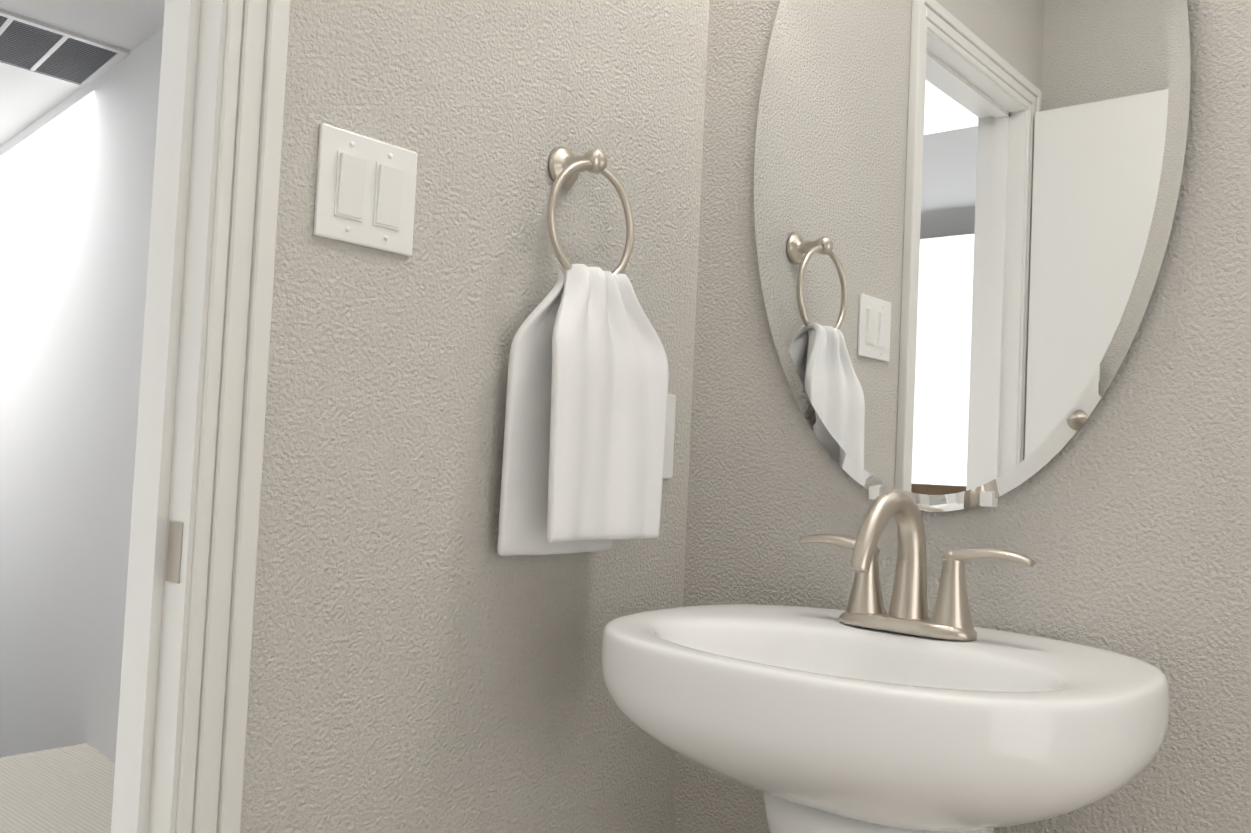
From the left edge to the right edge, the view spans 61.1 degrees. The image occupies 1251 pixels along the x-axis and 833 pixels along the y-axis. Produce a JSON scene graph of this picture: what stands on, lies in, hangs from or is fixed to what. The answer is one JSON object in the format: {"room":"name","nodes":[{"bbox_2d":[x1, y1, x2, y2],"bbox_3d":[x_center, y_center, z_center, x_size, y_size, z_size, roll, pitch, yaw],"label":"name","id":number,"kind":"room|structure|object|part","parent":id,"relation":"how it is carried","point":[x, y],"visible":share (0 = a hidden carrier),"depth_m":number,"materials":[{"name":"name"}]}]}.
{"room":"bathroom","nodes":[
{"label":"bathroom","id":0,"kind":"room"},
{"bbox_2d":[0,743,114,832],"bbox_3d":[-2.149,1.141,1.228,2.720,0.250,5.750,1,-3,40],"label":"floor","id":1,"kind":"structure","parent":0,"point":[68,789],"depth_m":3.16,"materials":[{"name":"beige carpet"}]},
{"bbox_2d":[0,28,162,762],"bbox_3d":[-2.491,0.913,4.446,0.114,4.440,7.347,5,-3,-43],"label":"wall","id":2,"kind":"structure","parent":0,"point":[76,177],"depth_m":4.03,"materials":[{"name":"white paint"}]},
{"bbox_2d":[0,0,164,146],"bbox_3d":[-3.852,-1.472,2.800,7.515,0.060,5.865,1,-3,40],"label":"ceiling","id":3,"kind":"structure","parent":0,"point":[27,99],"depth_m":3.61,"materials":[{"name":"white paint"}]},
{"bbox_2d":[0,9,129,88],"bbox_3d":[-2.253,-1.328,3.629,0.540,0.012,1.016,1,-3,40],"label":"ceiling vent","id":4,"kind":"object","parent":3,"relation":"in","point":[36,47],"visible":1,"depth_m":3.81,"materials":[{"name":"white metal"}]},
{"bbox_2d":[240,0,708,832],"bbox_3d":[-0.438,-0.132,1.126,0.115,2.440,1.790,1,-3,40],"label":"wall","id":5,"kind":"structure","parent":0,"point":[426,656],"depth_m":1.30,"materials":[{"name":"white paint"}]},
{"bbox_2d":[111,0,289,832],"bbox_3d":[-0.666,0.018,0.846,0.139,2.097,0.752,1,-3,40],"label":"door frame","id":6,"kind":"structure","parent":5,"relation":"attached to","point":[220,627],"depth_m":1.07,"materials":[{"name":"white wood"}]},
{"bbox_2d":[165,521,182,583],"bbox_3d":[-0.450,0.135,1.059,0.026,0.060,0.002,1,-3,40],"label":"strike plate","id":7,"kind":"object","parent":6,"relation":"attached to","point":[174,549],"visible":1,"depth_m":1.06,"materials":[{"name":"silver metal"}]},
{"bbox_2d":[313,123,417,255],"bbox_3d":[-0.290,-0.254,1.200,0.012,0.124,0.132,1,-3,40],"label":"switch plate","id":8,"kind":"object","parent":5,"relation":"attached to","point":[365,191],"visible":1,"depth_m":1.20,"materials":[{"name":"white plastic"}]},
{"bbox_3d":[-0.307,-0.256,1.181,0.002,0.072,0.037,1,-3,40],"label":"frame","id":9,"kind":"part","parent":8,"relation":"part of","materials":[{"name":"white plastic"}]},
{"bbox_3d":[-0.273,-0.253,1.220,0.002,0.072,0.037,1,-3,40],"label":"frame","id":10,"kind":"part","parent":8,"relation":"part of","materials":[{"name":"white plastic"}]},
{"bbox_2d":[497,146,668,555],"bbox_3d":[-0.053,-0.093,1.405,0.113,0.550,0.225,1,-3,40],"label":"towel ring","id":11,"kind":"object","parent":5,"relation":"attached to","point":[585,420],"visible":1,"depth_m":1.36,"materials":[{"name":"white fabric"}]},
{"bbox_2d":[663,394,675,478],"bbox_3d":[0.049,0.029,1.609,0.009,0.130,0.080,1,-3,40],"label":"electrical outlet plate","id":12,"kind":"object","parent":5,"relation":"attached to","point":[669,444],"visible":0.21,"depth_m":1.63,"materials":[{"name":"white plastic"}]},
{"bbox_2d":[673,0,1250,832],"bbox_3d":[0.908,-0.072,1.070,2.015,2.440,0.134,1,-3,40],"label":"wall","id":13,"kind":"structure","parent":0,"point":[964,212],"depth_m":1.36,"materials":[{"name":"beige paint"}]},
{"bbox_3d":[0.251,1.119,0.443,1.960,0.050,1.560,1,-3,40],"label":"floor","id":14,"kind":"structure","parent":0,"visible":0},
{"bbox_2d":[601,490,1169,832],"bbox_3d":[0.257,0.602,1.179,0.598,1.040,0.493,1,-3,40],"label":"pedestal sink","id":15,"kind":"object","parent":14,"relation":"on","point":[864,712],"visible":1,"depth_m":1.03,"materials":[{"name":"white ceramic"}]},
{"bbox_2d":[798,490,1035,640],"bbox_3d":[0.311,0.171,1.254,0.303,0.170,0.165,1,-3,40],"label":"faucet","id":16,"kind":"object","parent":15,"relation":"on","point":[865,617],"depth_m":1.27,"materials":[{"name":"silver metal"}]}
]}

